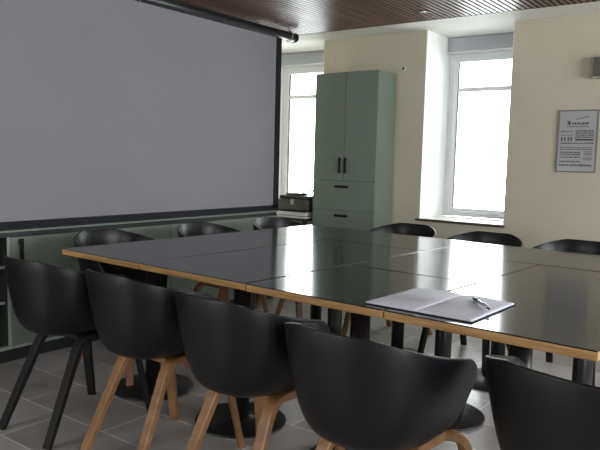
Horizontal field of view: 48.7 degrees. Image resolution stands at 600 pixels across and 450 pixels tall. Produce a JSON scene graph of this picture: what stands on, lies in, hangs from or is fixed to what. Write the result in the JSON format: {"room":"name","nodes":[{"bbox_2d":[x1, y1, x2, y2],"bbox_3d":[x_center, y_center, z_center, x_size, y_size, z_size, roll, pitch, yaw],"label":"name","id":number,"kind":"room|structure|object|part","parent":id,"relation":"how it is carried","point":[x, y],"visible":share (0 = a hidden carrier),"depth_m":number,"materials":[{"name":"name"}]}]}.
{"room":"meeting room","nodes":[
{"label":"meeting room","id":0,"kind":"room"},
{"bbox_2d":[0,297,599,449],"bbox_3d":[-0.121,1.035,2.423,7.100,0.100,8.600,6,7,36],"label":"floor","id":1,"kind":"structure","parent":0,"point":[122,426],"depth_m":3.24,"materials":[{"name":"tile"}]},
{"bbox_2d":[0,256,150,449],"bbox_3d":[-1.026,0.514,3.018,0.540,0.788,0.559,5,7,35],"label":"shell chair","id":2,"kind":"object","parent":1,"relation":"on","point":[47,300],"visible":0.72,"depth_m":2.78,"materials":[{"name":"black plastic"}]},
{"bbox_3d":[-1.170,0.678,3.073,0.060,0.443,0.454,6,7,40],"label":"leg","id":3,"kind":"part","parent":2,"relation":"part of","materials":[{"name":"black wood"}]},
{"bbox_3d":[-0.941,0.700,2.915,0.087,0.443,0.450,5,7,35],"label":"leg","id":4,"kind":"part","parent":2,"relation":"part of","materials":[{"name":"black wood"}]},
{"bbox_3d":[-1.046,0.490,2.987,0.236,0.024,0.032,5,7,35],"label":"rail","id":5,"kind":"part","parent":2,"relation":"part of","materials":[{"name":"black wood"}]},
{"bbox_3d":[-1.050,0.665,3.246,0.066,0.433,0.285,0,6,-10],"label":"leg","id":6,"kind":"part","parent":2,"relation":"part of","materials":[{"name":"black wood"}]},
{"bbox_3d":[-0.826,0.686,3.090,0.285,0.433,0.066,0,6,-10],"label":"leg","id":7,"kind":"part","parent":2,"relation":"part of","materials":[{"name":"black wood"}]},
{"bbox_2d":[74,229,189,385],"bbox_3d":[-0.982,0.440,3.783,0.559,0.788,0.540,5,7,33],"label":"shell chair","id":8,"kind":"object","parent":1,"relation":"on","point":[99,236],"visible":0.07,"depth_m":3.92,"materials":[{"name":"black plastic"}]},
{"bbox_3d":[-0.928,0.634,3.597,0.066,0.433,0.285,0,6,-11],"label":"leg","id":9,"kind":"part","parent":8,"relation":"part of","materials":[{"name":"brown wood"}]},
{"bbox_2d":[0,210,276,362],"bbox_3d":[-1.548,0.368,4.372,0.498,0.775,3.900,6,7,36],"label":"sideboard","id":10,"kind":"object","parent":1,"relation":"on","point":[45,245],"visible":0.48,"depth_m":4.07,"materials":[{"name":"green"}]},
{"bbox_3d":[-1.620,0.191,3.854,0.028,0.225,0.024,6,7,36],"label":"handle","id":11,"kind":"part","parent":10,"relation":"part of","materials":[{"name":"black metal"}]},
{"bbox_3d":[-1.312,0.347,4.331,0.018,0.631,1.221,6,7,36],"label":"door","id":12,"kind":"part","parent":10,"relation":"part of","materials":[{"name":"green paint"}]},
{"bbox_3d":[-1.390,0.681,4.279,0.030,0.020,3.900,6,7,36],"label":"rail","id":13,"kind":"part","parent":10,"relation":"part of","materials":[{"name":"grey"}]},
{"bbox_3d":[-1.554,0.007,4.348,0.460,0.028,3.900,6,7,36],"label":"shadow rail","id":14,"kind":"part","parent":10,"relation":"part of","materials":[{"name":"black"}]},
{"bbox_3d":[-0.580,0.270,5.312,0.018,0.631,1.224,6,7,36],"label":"door","id":15,"kind":"part","parent":10,"relation":"part of","materials":[{"name":"green paint"}]},
{"bbox_2d":[80,269,244,449],"bbox_3d":[-0.574,0.555,2.721,0.540,0.788,0.559,6,7,39],"label":"shell chair","id":16,"kind":"object","parent":1,"relation":"on","point":[134,319],"visible":0.76,"depth_m":2.49,"materials":[{"name":"black plastic"}]},
{"bbox_3d":[-0.714,0.718,2.786,0.060,0.443,0.454,7,8,45],"label":"leg","id":17,"kind":"part","parent":16,"relation":"part of","materials":[{"name":"brown wood"}]},
{"bbox_3d":[-0.595,0.530,2.691,0.236,0.024,0.032,6,7,39],"label":"rail","id":18,"kind":"part","parent":16,"relation":"part of","materials":[{"name":"brown wood"}]},
{"bbox_3d":[-0.498,0.741,2.611,0.087,0.443,0.450,6,7,39],"label":"leg","id":19,"kind":"part","parent":16,"relation":"part of","materials":[{"name":"brown wood"}]},
{"bbox_3d":[-0.582,0.707,2.949,0.066,0.433,0.285,1,6,-6],"label":"leg","id":20,"kind":"part","parent":16,"relation":"part of","materials":[{"name":"brown wood"}]},
{"bbox_3d":[-0.370,0.729,2.777,0.285,0.433,0.066,1,6,-6],"label":"leg","id":21,"kind":"part","parent":16,"relation":"part of","materials":[{"name":"brown wood"}]},
{"bbox_2d":[62,230,326,400],"bbox_3d":[-0.532,0.471,3.760,0.631,0.741,1.408,6,7,39],"label":"conference table","id":22,"kind":"object","parent":1,"relation":"on","point":[128,254],"visible":0.38,"depth_m":3.48,"materials":[{"name":"black laminate"}]},
{"bbox_3d":[-0.779,0.849,3.515,0.424,0.024,0.424,6,7,39],"label":"plate","id":23,"kind":"part","parent":22,"relation":"part of","materials":[{"name":"metal"}]},
{"bbox_2d":[177,222,268,312],"bbox_3d":[-0.513,0.396,4.347,0.559,0.788,0.540,5,7,35],"label":"shell chair","id":24,"kind":"object","parent":1,"relation":"on","point":[194,228],"visible":0.09,"depth_m":4.44,"materials":[{"name":"black plastic"}]},
{"bbox_3d":[-0.636,0.573,4.281,0.454,0.443,0.060,5,6,30],"label":"leg","id":25,"kind":"part","parent":24,"relation":"part of","materials":[{"name":"brown wood"}]},
{"bbox_3d":[-0.466,0.591,4.159,0.066,0.433,0.285,1,6,-9],"label":"leg","id":26,"kind":"part","parent":24,"relation":"part of","materials":[{"name":"brown wood"}]},
{"bbox_3d":[-0.306,0.573,4.381,0.285,0.433,0.066,1,6,-9],"label":"leg","id":27,"kind":"part","parent":24,"relation":"part of","materials":[{"name":"brown wood"}]},
{"bbox_2d":[174,291,344,449],"bbox_3d":[-0.149,0.603,2.343,0.540,0.788,0.559,6,7,40],"label":"shell chair","id":28,"kind":"object","parent":1,"relation":"on","point":[233,350],"visible":0.84,"depth_m":2.10,"materials":[{"name":"black plastic"}]},
{"bbox_3d":[-0.289,0.766,2.411,0.454,0.443,0.060,-4,8,-43],"label":"leg","id":29,"kind":"part","parent":28,"relation":"part of","materials":[{"name":"brown wood"}]},
{"bbox_3d":[-0.152,0.755,2.571,0.066,0.433,0.285,1,6,-4],"label":"leg","id":30,"kind":"part","parent":28,"relation":"part of","materials":[{"name":"brown wood"}]},
{"bbox_3d":[-0.172,0.578,2.314,0.236,0.024,0.032,6,7,40],"label":"rail","id":31,"kind":"part","parent":28,"relation":"part of","materials":[{"name":"brown wood"}]},
{"bbox_3d":[-0.076,0.789,2.231,0.087,0.443,0.450,6,7,40],"label":"leg","id":32,"kind":"part","parent":28,"relation":"part of","materials":[{"name":"brown wood"}]},
{"bbox_3d":[0.056,0.777,2.394,0.285,0.433,0.066,1,6,-4],"label":"leg","id":33,"kind":"part","parent":28,"relation":"part of","materials":[{"name":"brown wood"}]},
{"bbox_2d":[252,217,303,317],"bbox_3d":[-0.064,0.357,4.863,0.559,0.788,0.540,6,7,36],"label":"shell chair","id":34,"kind":"object","parent":1,"relation":"on","point":[265,222],"visible":0.12,"depth_m":5.02,"materials":[{"name":"black plastic"}]},
{"bbox_3d":[-0.189,0.534,4.799,0.454,0.443,0.060,5,7,31],"label":"leg","id":35,"kind":"part","parent":34,"relation":"part of","materials":[{"name":"brown wood"}]},
{"bbox_3d":[-0.026,0.516,5.017,0.454,0.443,0.060,7,8,42],"label":"leg","id":36,"kind":"part","parent":34,"relation":"part of","materials":[{"name":"brown wood"}]},
{"bbox_3d":[-0.020,0.551,4.674,0.066,0.433,0.285,1,6,-8],"label":"leg","id":37,"kind":"part","parent":34,"relation":"part of","materials":[{"name":"brown wood"}]},
{"bbox_2d":[139,239,422,438],"bbox_3d":[-0.030,0.524,3.346,0.664,0.741,1.408,6,7,39],"label":"conference table","id":38,"kind":"object","parent":1,"relation":"on","point":[233,269],"visible":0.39,"depth_m":3.07,"materials":[{"name":"black laminate"}]},
{"bbox_3d":[-0.278,0.902,3.102,0.424,0.024,0.424,6,7,39],"label":"plate","id":39,"kind":"part","parent":38,"relation":"part of","materials":[{"name":"metal"}]},
{"bbox_2d":[277,216,311,224],"bbox_3d":[-0.054,0.240,6.672,0.490,0.655,0.340,6,7,36],"label":"side table","id":40,"kind":"object","parent":1,"relation":"on","point":[304,221],"visible":0.19,"depth_m":6.42,"materials":[{"name":"black"}]},
{"bbox_2d":[277,215,311,218],"bbox_3d":[-0.040,-0.094,6.630,0.440,0.018,0.300,6,7,36],"label":"paper stack","id":41,"kind":"object","parent":40,"relation":"on","point":[277,215],"visible":0.26,"depth_m":6.46,"materials":[{"name":"white paper"}]},
{"bbox_2d":[275,209,311,216],"bbox_3d":[-0.029,-0.126,6.623,0.410,0.047,0.293,6,7,36],"label":"binder","id":42,"kind":"object","parent":41,"relation":"on","point":[279,212],"visible":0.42,"depth_m":6.48,"materials":[{"name":"white paper"}]},
{"bbox_2d":[278,190,312,211],"bbox_3d":[0.015,-0.251,6.589,0.422,0.212,0.248,6,7,36],"label":"case","id":43,"kind":"object","parent":42,"relation":"on","point":[294,201],"visible":0.77,"depth_m":6.50,"materials":[{"name":"black plastic"}]},
{"bbox_2d":[286,192,306,195],"bbox_3d":[-0.034,-0.309,6.601,0.170,0.022,0.140,6,7,36],"label":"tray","id":44,"kind":"object","parent":43,"relation":"on","point":[291,193],"depth_m":6.54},
{"bbox_3d":[0.006,-0.280,6.599,0.360,0.033,0.230,6,7,36],"label":"lid","id":45,"kind":"part","parent":43,"relation":"part of","materials":[{"name":"black plastic"}]},
{"bbox_2d":[312,70,396,230],"bbox_3d":[0.486,-0.395,6.255,0.682,2.028,0.344,6,7,36],"label":"tall cabinet","id":46,"kind":"object","parent":1,"relation":"on","point":[355,110],"visible":0.73,"depth_m":6.08,"materials":[{"name":"green paint"}]},
{"bbox_3d":[0.279,-0.916,6.196,0.335,0.989,0.018,6,7,36],"label":"door","id":47,"kind":"part","parent":46,"relation":"part of","materials":[{"name":"green paint"}]},
{"bbox_3d":[0.364,-0.552,6.134,0.020,0.147,0.026,6,7,36],"label":"handle","id":48,"kind":"part","parent":46,"relation":"part of","materials":[{"name":"black metal"}]},
{"bbox_3d":[0.379,-0.085,6.161,0.143,0.022,0.024,6,7,36],"label":"handle","id":49,"kind":"part","parent":46,"relation":"part of","materials":[{"name":"black metal"}]},
{"bbox_3d":[0.386,-0.354,6.135,0.143,0.022,0.024,6,7,36],"label":"handle","id":50,"kind":"part","parent":46,"relation":"part of","materials":[{"name":"black metal"}]},
{"bbox_3d":[0.393,0.036,6.187,0.680,0.338,0.018,6,7,36],"label":"drawer","id":51,"kind":"part","parent":46,"relation":"part of","materials":[{"name":"green paint"}]},
{"bbox_3d":[0.401,-0.271,6.156,0.680,0.272,0.018,6,7,36],"label":"drawer","id":52,"kind":"part","parent":46,"relation":"part of","materials":[{"name":"green paint"}]},
{"bbox_3d":[0.414,-0.547,6.097,0.020,0.147,0.026,6,7,36],"label":"handle","id":53,"kind":"part","parent":46,"relation":"part of","materials":[{"name":"black metal"}]},
{"bbox_3d":[0.554,-0.889,5.994,0.339,0.989,0.018,6,7,36],"label":"door","id":54,"kind":"part","parent":46,"relation":"part of","materials":[{"name":"green paint"}]},
{"bbox_2d":[246,265,474,449],"bbox_3d":[0.242,0.599,2.661,0.622,0.740,0.695,6,7,39],"label":"conference table","id":55,"kind":"object","parent":1,"relation":"on","point":[347,288],"visible":0.5,"depth_m":2.58,"materials":[{"name":"black laminate"}]},
{"bbox_2d":[255,225,473,354],"bbox_3d":[0.376,0.438,4.330,1.301,0.741,0.619,6,7,39],"label":"conference table","id":56,"kind":"object","parent":1,"relation":"on","point":[411,242],"visible":0.23,"depth_m":4.20,"materials":[{"name":"black glass"}]},
{"bbox_3d":[0.608,0.820,4.166,0.424,0.024,0.424,6,7,39],"label":"plate","id":57,"kind":"part","parent":56,"relation":"part of","materials":[{"name":"metal"}]},
{"bbox_2d":[284,322,476,449],"bbox_3d":[0.234,0.650,1.954,0.540,0.788,0.559,6,7,39],"label":"shell chair","id":58,"kind":"object","parent":1,"relation":"on","point":[353,393],"visible":1,"depth_m":1.71,"materials":[{"name":"black plastic"}]},
{"bbox_3d":[0.094,0.814,2.021,0.454,0.443,0.060,-4,8,-44],"label":"leg","id":59,"kind":"part","parent":58,"relation":"part of","materials":[{"name":"brown wood"}]},
{"bbox_3d":[0.304,0.836,1.848,0.060,0.443,0.454,5,7,34],"label":"leg","id":60,"kind":"part","parent":58,"relation":"part of","materials":[{"name":"brown wood"}]},
{"bbox_3d":[0.439,0.825,2.009,0.285,0.433,0.066,1,6,-5],"label":"leg","id":61,"kind":"part","parent":58,"relation":"part of","materials":[{"name":"brown wood"}]},
{"bbox_2d":[342,223,435,335],"bbox_3d":[0.642,0.399,4.619,0.540,0.788,0.559,6,7,39],"label":"shell chair","id":62,"kind":"object","parent":1,"relation":"on","point":[397,228],"visible":0.06,"depth_m":4.79,"materials":[{"name":"black plastic"}]},
{"bbox_3d":[0.429,0.570,4.598,0.285,0.433,0.066,1,6,-5],"label":"leg","id":63,"kind":"part","parent":62,"relation":"part of","materials":[{"name":"brown wood"}]},
{"bbox_3d":[0.564,0.557,4.759,0.060,0.443,0.454,5,7,34],"label":"leg","id":64,"kind":"part","parent":62,"relation":"part of","materials":[{"name":"brown wood"}]},
{"bbox_2d":[352,251,538,430],"bbox_3d":[0.693,0.557,3.204,0.622,0.741,0.707,6,7,39],"label":"conference table","id":65,"kind":"object","parent":1,"relation":"on","point":[475,270],"visible":0.38,"depth_m":3.15,"materials":[{"name":"black laminate"}]},
{"bbox_3d":[0.683,0.913,3.239,0.424,0.024,0.424,6,7,39],"label":"plate","id":66,"kind":"part","parent":65,"relation":"part of","materials":[{"name":"metal"}]},
{"bbox_2d":[417,231,522,372],"bbox_3d":[1.086,0.455,4.163,0.540,0.788,0.559,6,7,39],"label":"shell chair","id":67,"kind":"object","parent":1,"relation":"on","point":[497,238],"visible":0.1,"depth_m":4.29,"materials":[{"name":"black plastic"}]},
{"bbox_3d":[0.873,0.626,4.142,0.285,0.433,0.066,1,6,-5],"label":"leg","id":68,"kind":"part","parent":67,"relation":"part of","materials":[{"name":"black wood"}]},
{"bbox_3d":[1.008,0.613,4.303,0.060,0.443,0.454,5,7,34],"label":"leg","id":69,"kind":"part","parent":67,"relation":"part of","materials":[{"name":"black wood"}]},
{"bbox_3d":[1.083,0.649,3.969,0.066,0.433,0.285,1,6,-5],"label":"leg","id":70,"kind":"part","parent":67,"relation":"part of","materials":[{"name":"black wood"}]},
{"bbox_2d":[384,265,599,384],"bbox_3d":[0.968,0.631,2.525,0.661,0.740,1.408,6,7,39],"label":"conference table","id":71,"kind":"object","parent":1,"relation":"on","point":[556,310],"visible":0.52,"depth_m":2.18,"materials":[{"name":"black laminate"}]},
{"bbox_2d":[365,288,515,322],"bbox_3d":[0.481,0.265,2.268,0.388,0.011,0.356,6,7,38],"label":"notebook","id":72,"kind":"object","parent":71,"relation":"on","point":[438,303],"visible":0.99,"depth_m":2.23,"materials":[{"name":"white paper"}]},
{"bbox_2d":[472,297,489,309],"bbox_3d":[0.605,0.261,2.212,0.013,0.015,0.158,1,6,-3],"label":"pen","id":73,"kind":"object","parent":72,"relation":"on","point":[475,299],"visible":1,"depth_m":2.19,"materials":[{"name":"silver metal"}]},
{"bbox_2d":[430,242,599,391],"bbox_3d":[1.377,0.545,3.506,1.289,0.741,0.619,6,7,39],"label":"conference table","id":74,"kind":"object","parent":1,"relation":"on","point":[580,261],"visible":0.26,"depth_m":3.61,"materials":[{"name":"black laminate"}]},
{"bbox_3d":[1.110,0.874,3.753,0.424,0.024,0.424,6,7,39],"label":"plate","id":75,"kind":"part","parent":74,"relation":"part of","materials":[{"name":"metal"}]},
{"bbox_2d":[485,355,599,449],"bbox_3d":[0.729,0.697,1.615,0.559,0.788,0.540,-3,7,-38],"label":"shell chair","id":76,"kind":"object","parent":1,"relation":"on","point":[532,409],"visible":1,"depth_m":1.43,"materials":[{"name":"black plastic"}]},
{"bbox_2d":[532,239,599,385],"bbox_3d":[1.541,0.501,3.814,0.540,0.788,0.559,6,7,38],"label":"shell chair","id":77,"kind":"object","parent":1,"relation":"on","point":[567,245],"visible":0.02,"depth_m":4.03,"materials":[{"name":"black plastic"}]},
{"bbox_3d":[1.460,0.659,3.953,0.060,0.443,0.454,5,7,33],"label":"leg","id":78,"kind":"part","parent":77,"relation":"part of","materials":[{"name":"black wood"}]},
{"bbox_3d":[1.542,0.695,3.620,0.066,0.433,0.285,1,6,-6],"label":"leg","id":79,"kind":"part","parent":77,"relation":"part of","materials":[{"name":"black wood"}]},
{"bbox_2d":[282,1,599,53],"bbox_3d":[0.002,-1.453,2.259,6.700,0.100,8.400,6,7,36],"label":"ceiling","id":80,"kind":"structure","parent":0,"point":[502,22],"depth_m":5.74,"materials":[{"name":"paint"}]},
{"bbox_2d":[176,0,599,34],"bbox_3d":[-0.048,-1.314,1.584,5.950,0.045,7.233,6,7,36],"label":"ceiling slats","id":81,"kind":"structure","parent":80,"relation":"attached to","point":[302,17],"depth_m":4.99,"materials":[{"name":"brown wood"}]},
{"bbox_2d":[0,0,298,229],"bbox_3d":[-1.257,-0.800,4.305,0.094,1.572,4.012,6,7,36],"label":"projection screen","id":82,"kind":"object","parent":81,"relation":"hanging from","point":[111,110],"visible":1,"depth_m":4.48,"materials":[{"name":"fabric"}]},
{"bbox_2d":[416,10,429,13],"bbox_3d":[0.923,-1.605,4.985,0.104,0.018,0.104,6,7,36],"label":"ceiling spotlight","id":83,"kind":"object","parent":81,"relation":"attached to","point":[421,11],"visible":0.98,"depth_m":4.97,"materials":[{"name":"metal"}]},
{"bbox_2d":[290,12,599,247],"bbox_3d":[2.299,-0.509,5.495,7.100,2.495,0.600,6,7,36],"label":"wall","id":84,"kind":"structure","parent":0,"point":[552,68],"depth_m":5.42,"materials":[{"name":"paint"}]},
{"bbox_2d":[281,50,323,194],"bbox_3d":[0.029,-1.024,7.131,0.970,1.694,0.617,6,7,36],"label":"window","id":85,"kind":"structure","parent":84,"relation":"in","point":[312,62],"depth_m":7.46,"materials":[{"name":"white plastic"}]},
{"bbox_2d":[278,21,514,224],"bbox_3d":[0.778,-0.961,6.558,2.800,1.680,0.538,6,7,36],"label":"window reveal","id":86,"kind":"structure","parent":84,"relation":"attached to","point":[437,74],"depth_m":6.17,"materials":[{"name":"white paint"}]},
{"bbox_2d":[415,33,513,227],"bbox_3d":[1.587,-0.871,5.981,0.827,1.694,0.617,6,7,36],"label":"window","id":87,"kind":"structure","parent":84,"relation":"in","point":[495,47],"depth_m":6.20,"materials":[{"name":"white plastic"}]},
{"bbox_3d":[1.548,-0.039,6.023,0.783,0.016,0.512,6,7,36],"label":"sill","id":88,"kind":"part","parent":87,"relation":"part of","materials":[{"name":"stone"}]},
{"bbox_3d":[1.738,-0.826,6.176,0.773,1.526,0.060,6,7,36],"label":"frame","id":89,"kind":"part","parent":87,"relation":"part of","materials":[{"name":"white plastic"}]},
{"bbox_3d":[1.732,-0.821,6.168,0.685,1.445,0.062,6,7,36],"label":"sash","id":90,"kind":"part","parent":87,"relation":"part of","materials":[{"name":"white plastic"}]},
{"bbox_2d":[555,109,599,172],"bbox_3d":[2.170,-0.655,5.194,0.298,0.486,0.015,6,7,36],"label":"poster","id":91,"kind":"object","parent":84,"relation":"attached to","point":[577,139],"visible":1,"depth_m":5.19,"materials":[{"name":"grey paper"}]},
{"bbox_2d":[560,126,591,159],"bbox_3d":[2.164,-0.642,5.196,0.241,0.267,0.001,6,7,36],"label":"print","id":92,"kind":"object","parent":91,"relation":"attached to","point":[575,141],"depth_m":5.20,"materials":[{"name":"grey paper"}]},
{"bbox_2d":[592,56,599,78],"bbox_3d":[2.362,-1.186,4.962,0.310,0.160,0.091,6,7,36],"label":"wall box","id":93,"kind":"object","parent":84,"relation":"attached to","point":[596,59],"visible":1,"depth_m":5.00,"materials":[{"name":"beige"}]}
]}

